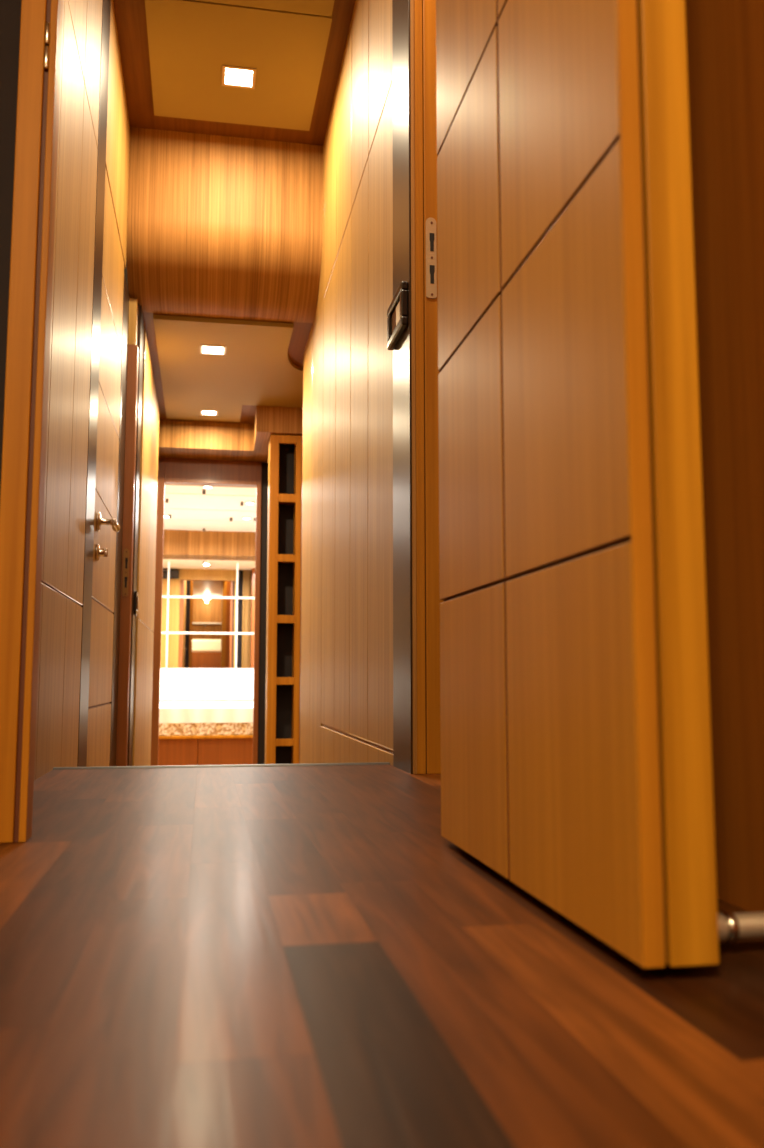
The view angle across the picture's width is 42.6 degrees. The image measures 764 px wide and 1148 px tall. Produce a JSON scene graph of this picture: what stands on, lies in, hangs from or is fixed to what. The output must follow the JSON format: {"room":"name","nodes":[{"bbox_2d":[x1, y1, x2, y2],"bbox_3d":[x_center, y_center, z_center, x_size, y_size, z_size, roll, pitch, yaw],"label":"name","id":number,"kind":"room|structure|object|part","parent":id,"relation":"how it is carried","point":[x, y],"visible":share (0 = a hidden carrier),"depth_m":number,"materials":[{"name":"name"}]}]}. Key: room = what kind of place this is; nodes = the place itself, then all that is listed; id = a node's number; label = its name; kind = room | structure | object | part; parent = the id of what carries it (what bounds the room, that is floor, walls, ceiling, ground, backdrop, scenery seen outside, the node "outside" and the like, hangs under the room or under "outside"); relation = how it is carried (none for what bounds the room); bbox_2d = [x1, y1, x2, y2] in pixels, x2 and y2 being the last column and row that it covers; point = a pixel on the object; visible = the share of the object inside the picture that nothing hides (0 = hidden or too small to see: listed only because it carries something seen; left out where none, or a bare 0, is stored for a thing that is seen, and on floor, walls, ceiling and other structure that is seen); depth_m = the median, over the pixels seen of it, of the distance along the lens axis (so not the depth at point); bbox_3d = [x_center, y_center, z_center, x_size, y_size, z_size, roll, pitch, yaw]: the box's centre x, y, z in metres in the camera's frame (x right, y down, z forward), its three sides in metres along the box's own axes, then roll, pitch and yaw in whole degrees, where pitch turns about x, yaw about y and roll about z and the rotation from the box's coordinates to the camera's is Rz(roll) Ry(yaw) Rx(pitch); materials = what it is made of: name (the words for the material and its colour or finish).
{"room":"ship interior","nodes":[
{"label":"ship interior","id":0,"kind":"room"},
{"bbox_2d":[0,0,20,494],"bbox_3d":[-1.054,-0.862,1.264,1.140,2.385,0.025,1,-6,-10],"label":"wall","id":1,"kind":"structure","parent":0,"point":[10,10],"depth_m":1.32,"materials":[{"name":"brown wood"}]},
{"bbox_2d":[0,0,62,842],"bbox_3d":[-0.468,-0.851,1.358,0.047,2.385,0.046,1,-6,-10],"label":"trim","id":2,"kind":"structure","parent":1,"relation":"attached to","point":[36,144],"depth_m":1.27,"materials":[{"name":"red wood"}]},
{"bbox_2d":[34,0,129,780],"bbox_3d":[-0.811,-0.423,2.525,0.060,2.985,2.460,1,-6,-10],"label":"wall","id":3,"kind":"structure","parent":0,"point":[62,576],"depth_m":2.38,"materials":[{"name":"brown wood"}]},
{"bbox_2d":[77,0,110,766],"bbox_3d":[-0.865,-0.391,2.826,0.061,2.985,0.201,1,-6,-10],"label":"trim","id":4,"kind":"structure","parent":3,"relation":"attached to","point":[106,5],"depth_m":2.84,"materials":[{"name":"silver metal"}]},
{"bbox_2d":[86,170,123,766],"bbox_3d":[-0.913,-0.071,3.269,0.104,2.325,0.737,1,-6,-10],"label":"door","id":5,"kind":"structure","parent":3,"relation":"in","point":[106,526],"depth_m":3.23,"materials":[{"name":"brown wood"}]},
{"bbox_3d":[-0.832,-0.153,3.049,0.025,0.025,0.134,1,-6,-10],"label":"lever","id":6,"kind":"part","parent":5,"relation":"part of","materials":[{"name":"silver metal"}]},
{"bbox_2d":[109,273,128,765],"bbox_3d":[-1.040,0.026,3.750,0.060,2.355,0.258,1,-6,-10],"label":"trim","id":7,"kind":"structure","parent":3,"relation":"attached to","point":[125,325],"depth_m":3.77,"materials":[{"name":"brown wood"}]},
{"bbox_2d":[132,323,158,765],"bbox_3d":[-1.187,0.141,4.811,0.070,2.355,1.335,1,-6,-10],"label":"door","id":8,"kind":"structure","parent":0,"point":[142,721],"depth_m":4.64,"materials":[{"name":"brown wood"}]},
{"bbox_2d":[127,305,143,765],"bbox_3d":[-1.053,0.059,4.054,0.063,2.355,0.200,1,-6,-10],"label":"trim","id":9,"kind":"structure","parent":8,"relation":"attached to","point":[140,331],"depth_m":4.05,"materials":[{"name":"brown wood"}]},
{"bbox_2d":[134,591,138,615],"bbox_3d":[-1.008,0.121,4.025,0.014,0.095,0.080,1,-6,-10],"label":"light switch","id":10,"kind":"object","parent":8,"relation":"attached to","point":[136,598],"visible":1,"depth_m":3.99,"materials":[{"name":"black plastic"}]},
{"bbox_2d":[163,530,255,558],"bbox_3d":[-1.639,-0.274,9.161,2.500,0.225,0.250,1,-6,-10],"label":"wall","id":11,"kind":"structure","parent":0,"point":[177,543],"depth_m":9.05,"materials":[{"name":"brown wood"}]},
{"bbox_2d":[164,485,255,531],"bbox_3d":[-1.391,-0.551,7.810,2.500,0.044,3.140,1,-6,-10],"label":"ceiling","id":12,"kind":"structure","parent":0,"point":[188,508],"depth_m":7.88,"materials":[{"name":"white paint"}]},
{"bbox_2d":[165,484,255,487],"bbox_3d":[-1.114,0.355,6.168,2.400,2.120,0.040,1,-6,-10],"label":"wall","id":13,"kind":"structure","parent":0,"point":[165,484],"depth_m":6.26,"materials":[{"name":"brown wood"}]},
{"bbox_2d":[126,127,322,322],"bbox_3d":[-0.651,-1.463,4.098,0.780,0.680,0.340,1,-6,-10],"label":"wall","id":14,"kind":"structure","parent":0,"point":[218,226],"depth_m":3.96,"materials":[{"name":"brown wood"}]},
{"bbox_2d":[143,312,312,423],"bbox_3d":[-0.842,-1.013,5.139,1.120,0.050,1.860,1,-6,-10],"label":"ceiling","id":15,"kind":"structure","parent":0,"point":[256,368],"depth_m":4.83,"materials":[{"name":"brown paint"}]},
{"bbox_2d":[200,410,217,415],"bbox_3d":[-0.997,-0.930,5.654,0.100,0.004,0.100,1,-6,-10],"label":"recessed light","id":16,"kind":"object","parent":15,"relation":"in","point":[202,412],"visible":1,"depth_m":5.65,"materials":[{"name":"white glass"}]},
{"bbox_2d":[200,345,225,354],"bbox_3d":[-0.790,-1.047,4.580,0.120,0.004,0.120,1,-6,-10],"label":"recessed light","id":17,"kind":"object","parent":15,"relation":"in","point":[204,349],"visible":1,"depth_m":4.57,"materials":[{"name":"white glass"}]},
{"bbox_2d":[158,406,302,461],"bbox_3d":[-0.960,-0.846,5.861,1.050,0.167,0.770,1,-6,-10],"label":"wall","id":18,"kind":"structure","parent":0,"point":[177,439],"depth_m":5.92,"materials":[{"name":"brown wood"}]},
{"bbox_2d":[113,0,355,145],"bbox_3d":[-0.773,-1.933,2.675,2.150,0.050,2.500,1,-6,-10],"label":"ceiling","id":19,"kind":"structure","parent":0,"point":[130,15],"depth_m":3.63,"materials":[{"name":"brown wood"}]},
{"bbox_2d":[145,0,334,130],"bbox_3d":[-0.379,-1.892,2.724,0.604,0.022,2.265,1,-6,-10],"label":"ceiling panel","id":20,"kind":"object","parent":19,"relation":"attached to","point":[190,41],"visible":1,"depth_m":3.42,"materials":[{"name":"brown"}]},
{"bbox_2d":[222,65,255,88],"bbox_3d":[-0.516,-1.791,3.534,0.120,0.004,0.120,1,-6,-10],"label":"recessed light","id":21,"kind":"object","parent":20,"relation":"attached to","point":[232,76],"visible":1,"depth_m":3.53,"materials":[{"name":"white glass"}]},
{"bbox_2d":[258,462,267,763],"bbox_3d":[-1.034,0.369,6.143,1.050,2.188,0.055,1,-6,-10],"label":"wall","id":22,"kind":"structure","parent":0,"point":[264,475],"depth_m":6.18,"materials":[{"name":"black"}]},
{"bbox_2d":[150,458,261,765],"bbox_3d":[-1.094,0.366,6.118,0.650,2.188,0.062,1,-6,-10],"label":"door frame","id":23,"kind":"structure","parent":22,"relation":"attached to","point":[170,470],"depth_m":6.15,"materials":[{"name":"brown wood"}]},
{"bbox_2d":[0,765,763,1147],"bbox_3d":[-0.276,0.194,-0.209,2.205,0.030,4.930,1,-6,-10],"label":"floor","id":24,"kind":"structure","parent":0,"point":[266,956],"depth_m":0.64,"materials":[{"name":"brown wood"}]},
{"bbox_2d":[718,911,763,943],"bbox_3d":[0.279,0.261,0.728,0.122,0.034,0.034,1,-6,-10],"label":"door stop","id":25,"kind":"object","parent":24,"relation":"on","point":[732,927],"visible":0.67,"depth_m":0.72,"materials":[{"name":"silver metal"}]},
{"bbox_3d":[0.291,0.262,0.730,0.064,0.019,0.019,1,-6,-10],"label":"rod","id":26,"kind":"part","parent":25,"relation":"part of","materials":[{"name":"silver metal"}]},
{"bbox_2d":[299,0,763,912],"bbox_3d":[0.196,-0.491,1.903,0.160,2.985,9.450,1,-6,-10],"label":"wall","id":27,"kind":"structure","parent":0,"point":[346,715],"depth_m":2.40,"materials":[{"name":"brown wood"}]},
{"bbox_2d":[53,762,389,769],"bbox_3d":[-0.361,0.460,2.275,0.770,0.034,0.026,1,-6,-10],"label":"trim","id":28,"kind":"structure","parent":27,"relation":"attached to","point":[365,763],"depth_m":2.27,"materials":[{"name":"silver"}]},
{"bbox_2d":[387,281,407,349],"bbox_3d":[0.036,-0.605,2.305,0.016,0.102,0.180,1,-6,-10],"label":"light switch","id":29,"kind":"object","parent":27,"relation":"attached to","point":[397,312],"visible":1,"depth_m":2.28,"materials":[{"name":"silver metal"}]},
{"bbox_2d":[392,0,426,773],"bbox_3d":[0.074,-0.732,2.324,0.061,2.415,0.200,1,-6,-10],"label":"trim","id":30,"kind":"structure","parent":27,"relation":"attached to","point":[402,391],"depth_m":2.27,"materials":[{"name":"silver metal"}]},
{"bbox_2d":[410,0,442,773],"bbox_3d":[0.119,-0.754,2.256,0.117,2.385,0.068,1,-6,-10],"label":"door frame","id":31,"kind":"structure","parent":27,"relation":"attached to","point":[424,271],"depth_m":2.19,"materials":[{"name":"brown wood"}]},
{"bbox_3d":[0.111,-0.716,2.218,0.024,0.190,0.002,1,-6,-10],"label":"strike plate","id":32,"kind":"part","parent":31,"relation":"part of","materials":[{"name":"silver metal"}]},
{"bbox_3d":[-1.657,0.790,9.145,2.500,1.895,0.050,1,-6,-10],"label":"wall","id":33,"kind":"structure","parent":0,"visible":0},
{"bbox_2d":[160,557,254,668],"bbox_3d":[-1.652,0.490,9.148,2.300,1.293,0.008,1,-6,-10],"label":"wall mirror","id":34,"kind":"object","parent":33,"relation":"attached to","point":[208,604],"visible":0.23,"depth_m":9.16,"materials":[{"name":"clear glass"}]},
{"bbox_3d":[-1.040,1.132,5.673,2.400,0.570,7.090,1,-6,-10],"label":"floor","id":35,"kind":"structure","parent":0,"visible":0},
{"bbox_2d":[116,298,138,765],"bbox_3d":[-1.065,0.044,3.914,0.128,2.355,0.074,1,-6,-10],"label":"trim","id":36,"kind":"structure","parent":35,"relation":"on","point":[133,351],"depth_m":3.91,"materials":[{"name":"brown wood"}]},
{"bbox_3d":[-1.018,-0.006,3.893,0.022,0.190,0.002,1,-6,-10],"label":"strike plate","id":37,"kind":"part","parent":36,"relation":"part of","materials":[{"name":"brown"}]},
{"bbox_2d":[158,734,252,765],"bbox_3d":[-1.455,1.344,7.961,1.840,0.540,2.020,1,-6,-10],"label":"bed","id":38,"kind":"object","parent":35,"relation":"on","point":[221,749],"visible":0.13,"depth_m":7.01,"materials":[{"name":"brown wood"}]},
{"bbox_2d":[159,701,252,735],"bbox_3d":[-1.452,1.157,7.960,1.800,0.200,1.963,1,-6,-10],"label":"bedspread","id":39,"kind":"object","parent":38,"relation":"on","point":[183,718],"visible":0.4,"depth_m":7.03,"materials":[{"name":"white fabric"}]},
{"bbox_2d":[160,669,253,701],"bbox_3d":[-1.617,1.009,8.898,1.720,0.294,0.260,1,-6,-10],"label":"bolster pillow","id":40,"kind":"object","parent":39,"relation":"on","point":[176,685],"visible":0.49,"depth_m":8.80,"materials":[{"name":"white fabric"}]},
{"bbox_2d":[265,435,301,763],"bbox_3d":[-0.556,0.280,5.516,0.179,2.130,0.150,1,-6,-10],"label":"shelf rack","id":41,"kind":"object","parent":35,"relation":"on","point":[282,696],"visible":0.79,"depth_m":5.52,"materials":[{"name":"red wood"}]},
{"bbox_3d":[-0.637,0.279,5.512,0.018,2.130,0.128,1,-6,-10],"label":"panel","id":42,"kind":"part","parent":41,"relation":"part of","materials":[{"name":"brown wood"}]},
{"bbox_3d":[-0.536,0.925,5.385,0.097,0.039,0.021,1,-6,-10],"label":"rail","id":43,"kind":"part","parent":41,"relation":"part of","materials":[{"name":"orange wood"}]},
{"bbox_3d":[-0.575,0.287,5.583,0.131,2.130,0.010,1,-6,-10],"label":"panel","id":44,"kind":"part","parent":41,"relation":"part of","materials":[{"name":"black"}]},
{"bbox_3d":[-0.536,0.591,5.421,0.097,0.042,0.021,1,-6,-10],"label":"rail","id":45,"kind":"part","parent":41,"relation":"part of","materials":[{"name":"orange wood"}]},
{"bbox_3d":[-0.536,0.251,5.458,0.097,0.044,0.021,1,-6,-10],"label":"rail","id":46,"kind":"part","parent":41,"relation":"part of","materials":[{"name":"orange wood"}]},
{"bbox_3d":[-0.563,-0.419,5.596,0.131,0.026,0.118,1,-6,-10],"label":"shelf","id":47,"kind":"part","parent":41,"relation":"part of","materials":[{"name":"brown wood"}]},
{"bbox_3d":[-0.536,-0.089,5.494,0.097,0.042,0.021,1,-6,-10],"label":"rail","id":48,"kind":"part","parent":41,"relation":"part of","materials":[{"name":"orange wood"}]},
{"bbox_3d":[-0.536,-0.428,5.531,0.097,0.046,0.021,1,-6,-10],"label":"rail","id":49,"kind":"part","parent":41,"relation":"part of","materials":[{"name":"orange wood"}]},
{"bbox_3d":[-0.536,-0.763,5.567,0.097,0.045,0.021,1,-6,-10],"label":"rail","id":50,"kind":"part","parent":41,"relation":"part of","materials":[{"name":"orange wood"}]},
{"bbox_3d":[-0.493,0.282,5.538,0.015,2.130,0.128,1,-6,-10],"label":"panel","id":51,"kind":"part","parent":41,"relation":"part of","materials":[{"name":"orange wood"}]},
{"bbox_3d":[0.266,-0.843,1.438,0.280,2.385,0.060,1,-6,-10],"label":"wall","id":52,"kind":"structure","parent":0,"visible":0},
{"bbox_2d":[436,0,718,967],"bbox_3d":[0.155,-0.682,1.041,0.067,1.960,0.577,1,-6,-10],"label":"door","id":53,"kind":"structure","parent":52,"relation":"in","point":[575,719],"depth_m":0.79,"materials":[{"name":"brown wood"}]}
]}

